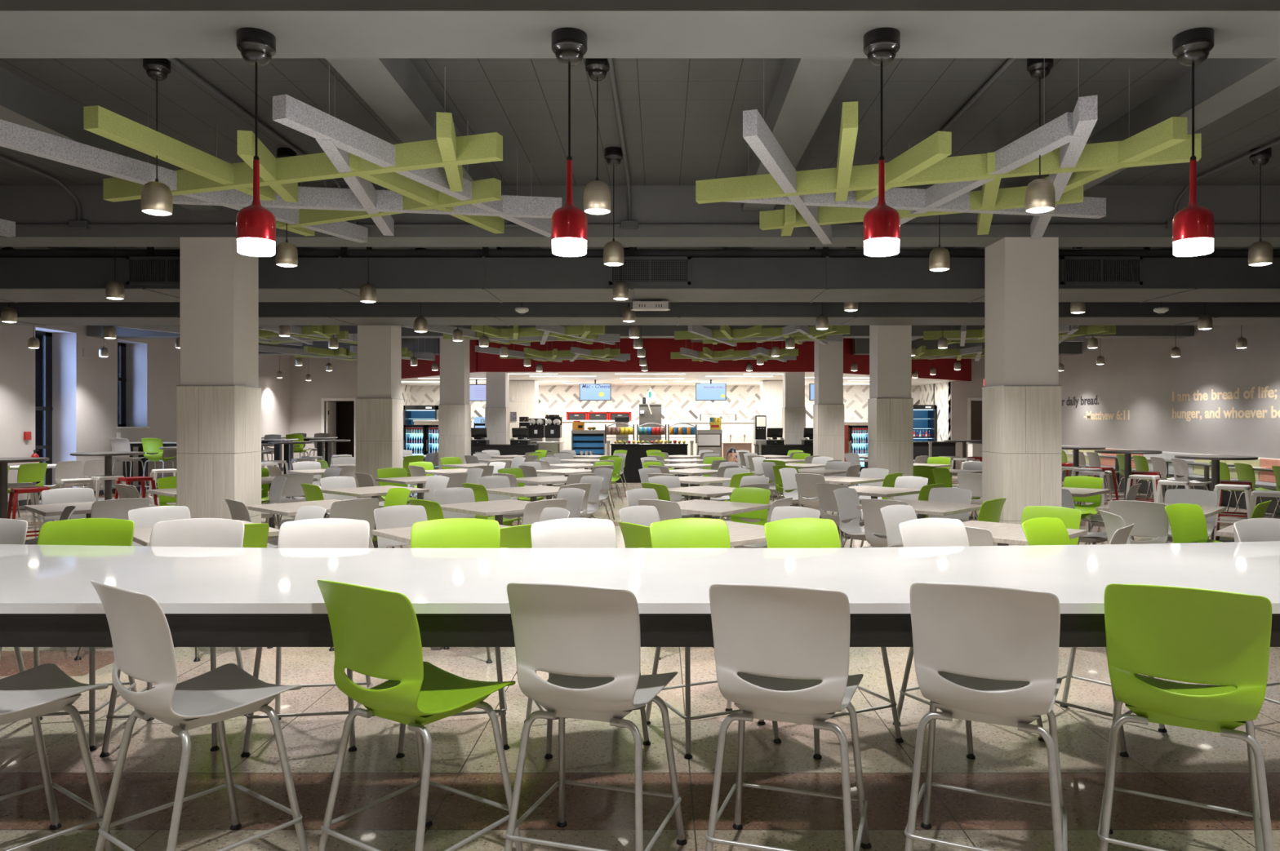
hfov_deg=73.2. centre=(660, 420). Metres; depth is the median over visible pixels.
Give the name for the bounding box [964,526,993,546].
dining chair
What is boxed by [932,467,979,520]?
dining chair
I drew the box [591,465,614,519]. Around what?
dining chair
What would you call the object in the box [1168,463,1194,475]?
cushion
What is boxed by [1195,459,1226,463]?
cushion
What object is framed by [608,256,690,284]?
grille
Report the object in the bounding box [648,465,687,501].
dining chair
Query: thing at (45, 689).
counter stool
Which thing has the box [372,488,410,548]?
dining chair
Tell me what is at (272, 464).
metal stool
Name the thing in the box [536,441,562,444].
countertop
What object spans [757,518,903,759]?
counter stool
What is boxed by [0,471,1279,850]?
floor
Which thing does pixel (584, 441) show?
display case
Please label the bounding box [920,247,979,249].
ceiling
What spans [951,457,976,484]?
metal stool
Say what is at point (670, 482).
dining chair
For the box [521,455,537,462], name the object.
dining chair
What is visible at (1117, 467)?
metal stool
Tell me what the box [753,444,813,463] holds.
countertop
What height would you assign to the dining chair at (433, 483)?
0.852 m
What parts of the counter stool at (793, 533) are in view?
leg, leg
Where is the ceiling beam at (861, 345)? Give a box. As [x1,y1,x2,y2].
[852,338,1081,355]
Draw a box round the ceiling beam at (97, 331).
[86,325,1194,338]
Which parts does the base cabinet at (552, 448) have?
leg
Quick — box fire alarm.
[23,431,31,439]
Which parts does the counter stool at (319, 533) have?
leg, leg, leg, leg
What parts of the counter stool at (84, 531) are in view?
leg, leg, leg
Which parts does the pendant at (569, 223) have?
lamp shade, cord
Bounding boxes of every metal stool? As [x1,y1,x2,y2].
[6,486,53,537]
[8,482,41,538]
[57,478,93,520]
[90,475,125,502]
[114,476,157,506]
[147,468,176,505]
[261,460,291,499]
[261,462,279,493]
[289,458,313,471]
[299,456,324,462]
[330,454,351,464]
[938,456,959,482]
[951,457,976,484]
[960,461,982,498]
[967,457,982,462]
[1062,462,1073,486]
[1062,466,1085,505]
[1071,468,1108,512]
[1075,471,1111,506]
[1079,466,1118,505]
[1125,475,1163,503]
[1129,471,1164,503]
[1151,480,1190,540]
[1208,484,1252,540]
[1215,480,1253,540]
[1248,490,1279,519]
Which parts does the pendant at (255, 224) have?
lamp shade, cord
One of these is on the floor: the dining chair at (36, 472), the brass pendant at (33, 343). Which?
the dining chair at (36, 472)
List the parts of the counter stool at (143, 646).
leg, leg, leg, leg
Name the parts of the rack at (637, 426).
post, shelf rod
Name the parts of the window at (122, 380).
glass, sill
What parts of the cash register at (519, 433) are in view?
cash drawer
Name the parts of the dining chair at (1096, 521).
leg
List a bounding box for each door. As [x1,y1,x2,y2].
[320,398,356,458]
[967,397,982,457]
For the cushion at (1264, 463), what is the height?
0.155 m
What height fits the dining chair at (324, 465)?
0.843 m
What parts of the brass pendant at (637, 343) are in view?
lamp shade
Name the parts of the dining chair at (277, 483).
leg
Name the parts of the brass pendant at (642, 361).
lamp shade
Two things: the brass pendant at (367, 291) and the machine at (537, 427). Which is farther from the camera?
the machine at (537, 427)
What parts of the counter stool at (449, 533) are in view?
leg, leg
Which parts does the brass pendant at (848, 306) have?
lamp shade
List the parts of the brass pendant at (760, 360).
lamp shade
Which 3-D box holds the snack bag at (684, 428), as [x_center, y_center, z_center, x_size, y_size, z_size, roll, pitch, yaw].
[0.598,0.270,21.338,0.130,0.190,0.090,0,0,-1]
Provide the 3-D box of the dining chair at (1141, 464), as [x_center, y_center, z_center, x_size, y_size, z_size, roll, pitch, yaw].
[9.395,1.100,16.500,0.541,0.843,0.472,0,0,-1]
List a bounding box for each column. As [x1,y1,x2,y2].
[176,237,262,524]
[355,325,403,502]
[438,336,471,475]
[484,373,509,444]
[508,380,538,444]
[782,373,805,444]
[813,336,844,475]
[867,325,913,499]
[982,237,1062,546]
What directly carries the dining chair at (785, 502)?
on the floor
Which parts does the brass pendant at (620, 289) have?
lamp shade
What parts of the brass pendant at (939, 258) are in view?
lamp shade, cord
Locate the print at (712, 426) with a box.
[711,425,719,427]
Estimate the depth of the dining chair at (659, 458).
16.44 m
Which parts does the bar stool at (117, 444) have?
leg, leg, leg, leg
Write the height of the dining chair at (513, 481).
0.843 m
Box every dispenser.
[473,417,484,439]
[519,417,529,439]
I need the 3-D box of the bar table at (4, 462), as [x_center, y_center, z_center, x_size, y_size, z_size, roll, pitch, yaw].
[-7.750,0.994,10.150,0.890,1.072,0.890,0,0,0]
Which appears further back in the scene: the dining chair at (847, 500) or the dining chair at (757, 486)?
the dining chair at (757, 486)
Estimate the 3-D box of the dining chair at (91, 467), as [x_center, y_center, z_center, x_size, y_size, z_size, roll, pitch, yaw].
[-10.076,1.100,15.143,0.541,0.843,0.472,0,0,16]
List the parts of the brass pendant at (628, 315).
lamp shade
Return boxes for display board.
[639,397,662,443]
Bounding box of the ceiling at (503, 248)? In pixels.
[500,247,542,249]
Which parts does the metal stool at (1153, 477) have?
leg, seat, leg, leg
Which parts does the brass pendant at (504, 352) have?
lamp shade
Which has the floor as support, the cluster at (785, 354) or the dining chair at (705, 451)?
the dining chair at (705, 451)
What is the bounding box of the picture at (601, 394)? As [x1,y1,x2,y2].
[598,391,604,396]
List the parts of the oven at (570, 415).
door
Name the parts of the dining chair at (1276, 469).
leg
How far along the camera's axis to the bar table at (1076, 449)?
14.56 m
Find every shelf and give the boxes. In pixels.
[408,417,435,418]
[509,439,530,440]
[573,436,604,440]
[573,443,604,447]
[573,448,604,453]
[766,439,785,440]
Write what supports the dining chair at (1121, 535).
on the floor
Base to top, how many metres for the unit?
0.111 m
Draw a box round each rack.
[604,422,634,444]
[636,422,666,444]
[667,422,697,444]
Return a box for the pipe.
[0,249,1279,257]
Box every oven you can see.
[566,412,587,420]
[587,412,608,420]
[608,412,631,421]
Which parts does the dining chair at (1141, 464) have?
leg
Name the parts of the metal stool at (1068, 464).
seat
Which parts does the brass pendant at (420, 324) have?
lamp shade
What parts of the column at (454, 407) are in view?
edge trim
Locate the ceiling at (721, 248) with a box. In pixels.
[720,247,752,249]
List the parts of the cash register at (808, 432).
cash drawer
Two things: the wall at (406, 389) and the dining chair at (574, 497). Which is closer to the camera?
the dining chair at (574, 497)
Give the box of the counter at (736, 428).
[681,421,754,463]
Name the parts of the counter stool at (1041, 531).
leg, leg, leg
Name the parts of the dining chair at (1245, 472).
leg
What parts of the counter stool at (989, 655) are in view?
leg, leg, leg, leg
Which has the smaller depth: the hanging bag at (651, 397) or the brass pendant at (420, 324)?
the brass pendant at (420, 324)
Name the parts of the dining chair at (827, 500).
leg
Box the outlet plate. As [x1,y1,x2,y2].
[115,432,120,438]
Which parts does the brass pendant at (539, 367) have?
lamp shade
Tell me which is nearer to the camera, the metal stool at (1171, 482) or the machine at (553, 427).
the metal stool at (1171, 482)
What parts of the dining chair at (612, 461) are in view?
leg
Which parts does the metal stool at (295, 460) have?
leg, seat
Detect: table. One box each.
[0,457,49,519]
[0,541,1279,647]
[8,464,56,510]
[24,502,156,518]
[70,451,145,500]
[123,441,176,492]
[133,520,279,546]
[146,488,176,497]
[159,446,176,449]
[246,499,378,516]
[261,437,337,478]
[261,439,297,474]
[261,444,274,446]
[261,476,317,528]
[267,441,314,474]
[287,469,327,518]
[309,440,350,486]
[320,485,429,548]
[329,463,355,466]
[372,524,510,650]
[375,475,430,499]
[425,468,467,475]
[440,499,529,525]
[442,462,511,468]
[478,458,512,462]
[485,485,559,502]
[490,455,524,467]
[515,475,567,499]
[536,468,594,518]
[549,462,600,506]
[560,458,599,469]
[573,455,612,489]
[664,458,702,497]
[664,462,711,501]
[667,485,734,500]
[668,455,700,487]
[669,468,719,518]
[675,499,771,519]
[678,475,731,518]
[724,520,766,546]
[758,455,789,489]
[766,458,804,498]
[785,463,825,506]
[797,468,846,518]
[823,475,884,537]
[844,455,867,468]
[848,485,920,499]
[857,459,914,462]
[857,499,981,519]
[913,463,951,467]
[943,440,982,488]
[948,469,982,518]
[962,520,1087,546]
[966,441,982,444]
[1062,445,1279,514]
[1062,446,1105,504]
[1062,487,1110,497]
[1093,449,1162,500]
[1095,502,1226,518]
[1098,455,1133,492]
[1146,459,1192,499]
[1174,454,1257,542]
[1186,462,1235,490]
[1216,524,1234,537]
[1253,468,1279,517]
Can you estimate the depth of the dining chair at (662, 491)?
9.20 m
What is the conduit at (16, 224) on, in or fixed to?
attached to the ceiling beam at (19, 204)
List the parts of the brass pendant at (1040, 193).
lamp shade, cord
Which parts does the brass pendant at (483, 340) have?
lamp shade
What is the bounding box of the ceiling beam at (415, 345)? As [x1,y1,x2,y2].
[258,338,439,355]
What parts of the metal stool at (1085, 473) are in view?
seat, leg, leg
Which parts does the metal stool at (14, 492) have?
leg, leg, seat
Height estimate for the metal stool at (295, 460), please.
0.760 m
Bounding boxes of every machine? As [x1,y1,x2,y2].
[528,418,545,441]
[545,417,561,441]
[753,415,766,444]
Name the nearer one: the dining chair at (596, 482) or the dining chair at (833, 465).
the dining chair at (596, 482)
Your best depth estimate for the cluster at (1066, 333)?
15.27 m
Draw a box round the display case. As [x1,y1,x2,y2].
[571,430,606,470]
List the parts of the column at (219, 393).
edge trim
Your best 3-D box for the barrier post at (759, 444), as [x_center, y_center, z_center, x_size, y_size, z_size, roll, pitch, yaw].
[2.339,1.033,20.200,0.340,0.995,0.340,0,0,0]
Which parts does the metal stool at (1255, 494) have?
leg, leg, seat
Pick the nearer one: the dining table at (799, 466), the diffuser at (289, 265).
the diffuser at (289, 265)
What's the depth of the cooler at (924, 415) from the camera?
28.16 m
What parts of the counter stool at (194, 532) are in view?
leg, leg, leg, leg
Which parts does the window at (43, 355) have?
glass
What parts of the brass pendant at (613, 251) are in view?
lamp shade, cord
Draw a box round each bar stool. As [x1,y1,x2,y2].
[109,438,146,489]
[139,438,176,494]
[261,434,281,468]
[282,433,306,475]
[285,434,310,462]
[308,433,330,461]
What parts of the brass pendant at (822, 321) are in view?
lamp shade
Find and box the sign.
[546,414,559,417]
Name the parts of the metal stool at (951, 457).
seat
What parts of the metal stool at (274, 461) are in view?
seat, leg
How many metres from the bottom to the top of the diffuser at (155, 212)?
0.018 m
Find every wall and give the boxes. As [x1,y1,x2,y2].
[0,325,289,502]
[289,355,357,462]
[332,401,354,457]
[401,338,971,381]
[401,384,411,440]
[411,386,919,443]
[413,420,473,438]
[544,420,615,455]
[628,421,634,443]
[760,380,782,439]
[810,422,867,427]
[919,382,951,441]
[933,386,982,440]
[948,359,985,469]
[1058,325,1279,458]
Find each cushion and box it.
[1066,449,1084,453]
[1066,454,1073,462]
[1084,449,1102,455]
[1084,455,1101,465]
[1101,457,1115,466]
[1102,448,1121,455]
[1131,459,1135,468]
[1143,452,1167,459]
[1147,461,1153,471]
[1167,453,1195,462]
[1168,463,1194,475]
[1193,465,1211,476]
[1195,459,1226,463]
[1226,458,1260,467]
[1228,467,1259,481]
[1259,471,1275,483]
[1260,458,1279,468]
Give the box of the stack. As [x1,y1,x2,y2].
[614,417,630,443]
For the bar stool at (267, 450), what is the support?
on the floor
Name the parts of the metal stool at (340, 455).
seat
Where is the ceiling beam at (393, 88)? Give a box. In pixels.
[324,57,491,181]
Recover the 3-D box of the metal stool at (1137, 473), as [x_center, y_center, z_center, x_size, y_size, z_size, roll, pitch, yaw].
[7.208,1.150,12.780,0.446,0.760,0.446,0,0,39]
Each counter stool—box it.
[0,518,27,672]
[0,518,138,751]
[0,663,114,850]
[90,580,308,850]
[99,518,246,758]
[240,518,374,757]
[316,579,523,850]
[395,518,509,758]
[504,582,687,850]
[524,518,650,759]
[645,518,781,759]
[705,583,871,850]
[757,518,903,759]
[893,518,1044,759]
[904,582,1068,850]
[1021,517,1167,757]
[1097,583,1274,850]
[1233,518,1279,705]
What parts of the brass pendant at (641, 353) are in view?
lamp shade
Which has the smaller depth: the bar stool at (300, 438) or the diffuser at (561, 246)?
the diffuser at (561, 246)
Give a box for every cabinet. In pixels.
[536,441,562,469]
[696,429,722,463]
[844,425,848,462]
[913,441,956,475]
[966,443,982,462]
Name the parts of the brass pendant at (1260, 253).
cord, lamp shade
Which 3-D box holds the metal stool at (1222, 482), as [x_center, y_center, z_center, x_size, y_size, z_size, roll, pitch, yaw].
[7.255,1.150,10.848,0.446,0.760,0.446,0,0,34]
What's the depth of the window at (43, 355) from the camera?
16.62 m
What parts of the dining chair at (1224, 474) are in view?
leg, leg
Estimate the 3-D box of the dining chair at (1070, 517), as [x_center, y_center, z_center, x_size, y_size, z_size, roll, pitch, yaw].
[2.908,1.104,6.582,0.490,0.852,0.551,0,0,45]
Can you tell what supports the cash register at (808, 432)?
on the countertop at (766, 450)
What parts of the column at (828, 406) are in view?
edge trim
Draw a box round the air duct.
[0,247,1279,302]
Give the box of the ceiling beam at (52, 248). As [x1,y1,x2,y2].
[46,247,141,249]
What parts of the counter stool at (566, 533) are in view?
leg, leg, leg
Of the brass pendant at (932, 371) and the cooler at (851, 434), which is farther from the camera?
the cooler at (851, 434)
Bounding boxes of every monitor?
[471,427,487,439]
[511,427,528,439]
[766,427,782,439]
[803,427,813,439]
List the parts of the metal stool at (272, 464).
seat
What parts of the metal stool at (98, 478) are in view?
leg, seat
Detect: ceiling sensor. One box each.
[515,302,528,315]
[1153,302,1168,315]
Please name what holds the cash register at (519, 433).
on the counter at (504, 449)
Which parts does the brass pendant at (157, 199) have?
lamp shade, cord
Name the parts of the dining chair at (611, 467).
leg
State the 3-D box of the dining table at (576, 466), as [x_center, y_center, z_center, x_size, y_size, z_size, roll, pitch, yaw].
[-1.484,1.160,15.226,0.860,0.740,0.860,0,0,-42]
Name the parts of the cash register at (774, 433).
cash drawer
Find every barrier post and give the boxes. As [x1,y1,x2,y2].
[606,440,613,484]
[689,440,693,463]
[758,443,761,455]
[848,441,856,485]
[928,441,932,457]
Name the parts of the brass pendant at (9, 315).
lamp shade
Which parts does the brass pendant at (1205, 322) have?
lamp shade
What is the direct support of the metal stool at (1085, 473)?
on the floor
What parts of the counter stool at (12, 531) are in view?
leg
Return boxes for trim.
[8,467,283,506]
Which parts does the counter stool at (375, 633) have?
leg, leg, leg, leg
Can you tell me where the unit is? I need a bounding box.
[630,299,671,311]
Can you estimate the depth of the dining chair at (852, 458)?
17.75 m
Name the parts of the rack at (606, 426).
post, shelf rod, post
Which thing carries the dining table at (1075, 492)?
on the floor
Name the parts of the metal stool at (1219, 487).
leg, seat, leg, leg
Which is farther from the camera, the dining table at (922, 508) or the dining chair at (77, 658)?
the dining table at (922, 508)
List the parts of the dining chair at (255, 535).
leg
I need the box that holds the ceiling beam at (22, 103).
[0,66,222,211]
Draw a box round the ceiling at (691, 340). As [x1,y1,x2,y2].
[690,339,702,342]
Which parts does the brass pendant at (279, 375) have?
lamp shade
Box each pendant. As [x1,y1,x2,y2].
[0,248,17,323]
[27,325,39,348]
[98,346,108,357]
[103,325,116,338]
[105,247,124,299]
[140,57,173,216]
[175,337,180,348]
[236,26,275,257]
[275,147,297,267]
[276,355,282,377]
[278,325,290,337]
[294,357,302,365]
[305,373,311,381]
[325,362,332,371]
[328,334,338,348]
[360,247,376,302]
[409,356,417,365]
[413,248,427,333]
[431,362,438,370]
[452,325,462,342]
[479,325,488,346]
[499,325,508,356]
[523,358,530,366]
[535,342,542,372]
[551,26,587,257]
[583,57,611,214]
[603,146,623,266]
[613,265,628,300]
[622,248,635,322]
[628,325,639,338]
[633,325,643,348]
[636,325,645,357]
[639,338,646,365]
[641,338,648,371]
[746,363,752,371]
[756,342,764,364]
[771,346,779,356]
[785,336,795,348]
[815,302,828,329]
[844,247,857,311]
[850,338,857,371]
[862,26,900,257]
[911,346,915,355]
[911,371,918,377]
[928,155,950,271]
[929,367,936,374]
[937,336,947,348]
[954,361,960,370]
[1024,57,1055,213]
[1058,362,1064,371]
[1070,247,1085,313]
[1087,334,1097,348]
[1096,355,1104,364]
[1170,325,1180,357]
[1172,26,1214,257]
[1197,302,1212,329]
[1235,325,1247,348]
[1248,146,1273,266]
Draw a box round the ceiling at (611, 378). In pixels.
[401,372,957,386]
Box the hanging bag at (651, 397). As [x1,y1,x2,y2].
[644,387,657,403]
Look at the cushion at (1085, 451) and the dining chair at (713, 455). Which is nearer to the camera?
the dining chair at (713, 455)
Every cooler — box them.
[403,405,438,425]
[403,425,426,462]
[426,425,438,467]
[848,425,868,471]
[912,404,936,441]
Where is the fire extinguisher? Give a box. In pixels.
[30,449,39,463]
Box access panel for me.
[83,348,90,357]
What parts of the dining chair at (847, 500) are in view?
leg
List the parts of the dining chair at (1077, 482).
leg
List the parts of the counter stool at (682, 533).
leg, leg, leg, leg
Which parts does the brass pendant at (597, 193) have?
lamp shade, cord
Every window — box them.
[35,330,53,500]
[116,342,150,428]
[179,351,180,385]
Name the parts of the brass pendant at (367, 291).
lamp shade, cord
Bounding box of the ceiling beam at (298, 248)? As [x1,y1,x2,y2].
[275,247,340,249]
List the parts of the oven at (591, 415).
door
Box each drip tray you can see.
[528,438,544,441]
[545,438,560,441]
[753,439,766,444]
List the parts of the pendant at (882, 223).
lamp shade, cord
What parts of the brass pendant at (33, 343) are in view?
lamp shade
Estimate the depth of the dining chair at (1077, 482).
10.32 m
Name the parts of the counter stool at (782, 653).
leg, leg, leg, leg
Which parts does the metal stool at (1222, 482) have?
leg, seat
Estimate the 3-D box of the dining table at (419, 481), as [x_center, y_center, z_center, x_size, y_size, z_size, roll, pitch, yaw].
[-3.246,1.160,11.627,0.860,0.740,0.860,0,0,-43]
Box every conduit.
[0,155,88,229]
[15,223,1279,226]
[166,57,357,224]
[607,57,638,229]
[893,57,1017,187]
[1165,138,1279,229]
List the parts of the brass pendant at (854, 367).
lamp shade, cord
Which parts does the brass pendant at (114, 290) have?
lamp shade, cord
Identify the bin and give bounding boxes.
[725,448,737,462]
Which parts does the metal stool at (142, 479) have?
leg, seat, leg, leg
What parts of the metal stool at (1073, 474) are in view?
seat, leg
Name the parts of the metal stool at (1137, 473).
seat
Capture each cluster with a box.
[0,218,15,237]
[114,325,357,346]
[258,338,435,360]
[401,325,620,346]
[475,342,630,362]
[670,341,798,363]
[674,325,849,346]
[911,346,985,360]
[923,325,1115,346]
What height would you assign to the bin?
0.830 m
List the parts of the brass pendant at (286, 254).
lamp shade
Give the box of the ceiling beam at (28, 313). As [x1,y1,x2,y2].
[0,302,1279,325]
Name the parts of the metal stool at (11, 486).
seat, leg, leg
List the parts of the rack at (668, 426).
post, shelf rod, post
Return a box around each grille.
[125,256,180,284]
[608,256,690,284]
[1060,256,1142,284]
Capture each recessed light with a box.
[508,373,557,374]
[529,376,595,377]
[537,381,568,382]
[564,382,602,383]
[615,373,685,374]
[624,382,666,382]
[673,381,713,382]
[700,382,759,383]
[706,376,773,377]
[743,373,782,374]
[843,377,869,378]
[843,383,869,384]
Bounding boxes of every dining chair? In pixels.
[8,462,47,517]
[24,537,37,545]
[38,461,82,500]
[40,488,94,523]
[59,506,75,520]
[73,458,104,493]
[74,647,83,660]
[90,497,149,519]
[114,484,140,498]
[127,506,191,546]
[156,476,176,506]
[193,523,273,662]
[225,498,278,548]
[261,467,278,521]
[261,475,286,538]
[263,472,313,526]
[266,465,304,523]
[292,462,321,497]
[293,467,342,518]
[293,506,326,520]
[300,484,324,501]
[317,459,328,477]
[320,476,356,518]
[327,465,355,517]
[328,497,378,540]
[328,536,431,651]
[332,457,355,464]
[355,472,384,508]
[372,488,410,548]
[373,505,427,548]
[377,467,417,505]
[391,475,449,548]
[403,449,412,486]
[403,455,423,497]
[408,462,434,505]
[408,466,426,497]
[408,498,444,520]
[412,453,435,494]
[432,452,439,475]
[433,487,475,519]
[440,457,462,469]
[440,472,467,488]
[443,524,532,663]
[462,483,521,526]
[464,455,479,469]
[466,467,483,484]
[468,465,493,477]
[472,453,491,463]
[477,475,523,526]
[481,449,500,459]
[487,460,511,468]
[488,462,506,475]
[493,473,520,525]
[497,467,544,525]
[511,457,525,468]
[518,465,556,501]
[520,462,559,500]
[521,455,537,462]
[522,498,566,524]
[524,452,540,456]
[528,453,543,460]
[533,460,564,496]
[535,449,546,457]
[538,507,569,522]
[539,457,560,500]
[545,455,564,497]
[554,453,573,475]
[556,488,585,518]
[557,483,591,518]
[560,450,589,469]
[565,473,595,518]
[579,475,603,518]
[589,468,612,519]
[591,462,613,514]
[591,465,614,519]
[592,460,614,508]
[599,455,619,498]
[600,457,623,506]
[610,449,627,488]
[610,453,626,495]
[618,506,660,527]
[618,522,714,660]
[625,488,658,506]
[638,467,684,500]
[638,499,681,521]
[640,457,657,468]
[640,483,670,501]
[643,462,662,468]
[644,460,680,484]
[646,449,674,470]
[647,453,677,475]
[648,455,680,477]
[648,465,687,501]
[648,473,693,516]
[648,475,696,518]
[651,452,678,475]
[688,453,719,486]
[688,455,720,487]
[688,457,724,500]
[695,449,713,469]
[699,452,715,469]
[699,460,728,497]
[699,465,738,519]
[702,462,740,500]
[702,467,749,519]
[711,484,769,522]
[720,475,768,520]
[724,472,753,519]
[729,487,770,548]
[733,497,793,548]
[735,449,749,468]
[738,452,749,469]
[743,453,776,494]
[747,455,782,498]
[751,457,773,502]
[761,462,798,504]
[763,460,786,497]
[770,506,820,522]
[773,465,810,506]
[777,453,810,494]
[778,467,822,519]
[786,450,803,463]
[788,452,804,469]
[795,473,845,537]
[803,460,841,506]
[804,455,820,497]
[811,457,833,497]
[815,483,873,547]
[819,465,861,518]
[824,461,850,485]
[833,488,886,548]
[844,453,860,486]
[858,468,888,519]
[859,473,902,510]
[861,498,908,547]
[880,505,916,547]
[893,475,928,517]
[913,465,937,484]
[914,455,928,463]
[916,484,944,519]
[926,457,951,469]
[928,487,972,522]
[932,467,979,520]
[952,462,982,516]
[957,472,982,520]
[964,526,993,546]
[977,497,1006,543]
[1021,506,1081,545]
[1062,450,1072,474]
[1062,475,1103,545]
[1062,488,1107,545]
[1071,451,1090,476]
[1082,483,1142,545]
[1086,452,1120,492]
[1098,510,1130,544]
[1108,500,1168,544]
[1109,524,1134,544]
[1115,454,1153,497]
[1132,455,1170,498]
[1149,457,1190,501]
[1164,488,1217,543]
[1164,503,1208,543]
[1170,458,1211,490]
[1206,500,1271,542]
[1209,461,1256,514]
[1233,462,1279,515]
[1233,526,1239,542]
[1271,466,1279,518]
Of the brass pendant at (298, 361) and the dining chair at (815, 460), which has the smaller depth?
the dining chair at (815, 460)
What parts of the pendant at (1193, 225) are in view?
cord, lamp shade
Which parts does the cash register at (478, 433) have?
cash drawer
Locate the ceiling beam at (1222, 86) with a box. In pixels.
[1016,57,1279,191]
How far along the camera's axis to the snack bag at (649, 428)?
21.31 m
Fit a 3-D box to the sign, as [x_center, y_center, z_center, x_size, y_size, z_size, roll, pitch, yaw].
[-2.800,-0.114,22.350,0.340,0.045,0.100,0,0,0]
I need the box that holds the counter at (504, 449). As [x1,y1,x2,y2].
[471,444,537,456]
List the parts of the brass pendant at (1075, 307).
lamp shade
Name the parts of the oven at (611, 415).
door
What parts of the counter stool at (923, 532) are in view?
leg, leg, leg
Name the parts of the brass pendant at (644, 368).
lamp shade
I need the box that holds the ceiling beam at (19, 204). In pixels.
[0,185,1279,247]
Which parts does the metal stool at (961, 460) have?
leg, seat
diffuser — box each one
[107,297,123,299]
[142,209,171,215]
[236,237,275,257]
[276,263,296,267]
[360,301,374,302]
[551,237,586,257]
[585,208,609,214]
[604,262,622,266]
[613,297,627,300]
[863,237,899,257]
[929,268,948,271]
[1026,206,1053,213]
[1173,237,1213,257]
[1248,262,1271,266]
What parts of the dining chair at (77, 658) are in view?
leg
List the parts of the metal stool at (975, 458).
seat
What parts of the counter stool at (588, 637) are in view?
leg, leg, leg, leg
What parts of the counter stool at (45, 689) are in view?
leg, leg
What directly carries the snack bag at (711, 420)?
in the crate at (713, 425)
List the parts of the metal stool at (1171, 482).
leg, leg, seat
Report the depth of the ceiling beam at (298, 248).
10.04 m
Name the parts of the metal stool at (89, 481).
seat, leg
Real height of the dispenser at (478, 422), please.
0.678 m
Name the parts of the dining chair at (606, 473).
leg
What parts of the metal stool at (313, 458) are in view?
seat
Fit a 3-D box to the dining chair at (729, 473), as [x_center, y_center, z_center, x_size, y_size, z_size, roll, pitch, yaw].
[0.927,1.100,12.030,0.541,0.843,0.472,0,0,-44]
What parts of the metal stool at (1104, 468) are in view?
seat, leg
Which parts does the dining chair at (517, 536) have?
leg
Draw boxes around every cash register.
[471,427,489,444]
[509,427,530,444]
[766,427,785,444]
[800,427,813,444]
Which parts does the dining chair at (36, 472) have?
leg, leg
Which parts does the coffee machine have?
lit panel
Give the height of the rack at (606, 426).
0.516 m
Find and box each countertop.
[0,541,1279,613]
[471,444,537,446]
[529,440,564,450]
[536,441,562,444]
[610,443,688,445]
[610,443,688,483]
[721,442,752,444]
[721,442,752,465]
[753,444,813,446]
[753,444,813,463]
[913,441,956,443]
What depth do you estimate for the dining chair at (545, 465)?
14.65 m
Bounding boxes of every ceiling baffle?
[0,62,561,243]
[695,57,1201,244]
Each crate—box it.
[572,421,584,430]
[709,422,720,430]
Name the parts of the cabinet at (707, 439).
panel, panel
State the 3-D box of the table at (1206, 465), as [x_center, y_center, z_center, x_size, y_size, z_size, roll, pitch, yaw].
[9.870,1.157,15.550,0.480,0.745,1.000,0,0,0]
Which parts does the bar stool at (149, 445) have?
leg, leg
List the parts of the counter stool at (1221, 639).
leg, leg, leg, leg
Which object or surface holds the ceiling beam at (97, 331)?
attached to the ceiling at (682, 118)
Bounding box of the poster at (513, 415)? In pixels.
[510,412,516,421]
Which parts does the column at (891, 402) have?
edge trim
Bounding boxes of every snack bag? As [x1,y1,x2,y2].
[606,426,611,435]
[610,426,615,435]
[614,426,619,435]
[618,426,623,435]
[623,426,628,435]
[627,426,632,435]
[638,426,643,435]
[642,426,647,435]
[647,426,651,435]
[651,426,656,435]
[656,426,660,435]
[659,426,665,435]
[669,426,673,435]
[673,426,678,435]
[677,426,682,435]
[682,426,686,435]
[686,426,690,435]
[690,426,695,435]
[709,417,714,425]
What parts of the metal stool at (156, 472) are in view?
leg, leg, seat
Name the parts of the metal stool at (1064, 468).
seat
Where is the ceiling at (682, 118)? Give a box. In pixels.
[0,57,1279,249]
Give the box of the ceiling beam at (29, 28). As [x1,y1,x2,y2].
[0,0,1279,57]
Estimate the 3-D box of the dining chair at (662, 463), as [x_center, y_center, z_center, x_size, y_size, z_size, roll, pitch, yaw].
[0.038,1.100,14.842,0.472,0.843,0.541,0,0,42]
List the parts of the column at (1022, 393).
edge trim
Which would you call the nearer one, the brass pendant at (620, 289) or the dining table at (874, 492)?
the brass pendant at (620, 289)
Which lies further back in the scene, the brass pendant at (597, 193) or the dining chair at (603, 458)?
the dining chair at (603, 458)
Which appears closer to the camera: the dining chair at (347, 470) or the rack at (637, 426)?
the dining chair at (347, 470)
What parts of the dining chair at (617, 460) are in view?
leg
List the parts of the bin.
lid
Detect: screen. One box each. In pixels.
[469,379,485,401]
[579,379,611,400]
[695,379,725,400]
[808,383,813,400]
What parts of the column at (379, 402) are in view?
edge trim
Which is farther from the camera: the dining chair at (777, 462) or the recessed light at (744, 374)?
the recessed light at (744, 374)
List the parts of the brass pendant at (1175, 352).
lamp shade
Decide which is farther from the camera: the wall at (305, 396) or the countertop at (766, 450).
the wall at (305, 396)
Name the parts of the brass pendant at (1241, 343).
lamp shade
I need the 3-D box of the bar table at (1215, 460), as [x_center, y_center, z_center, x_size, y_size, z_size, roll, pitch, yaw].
[7.030,0.994,10.900,0.890,1.072,0.890,0,0,0]

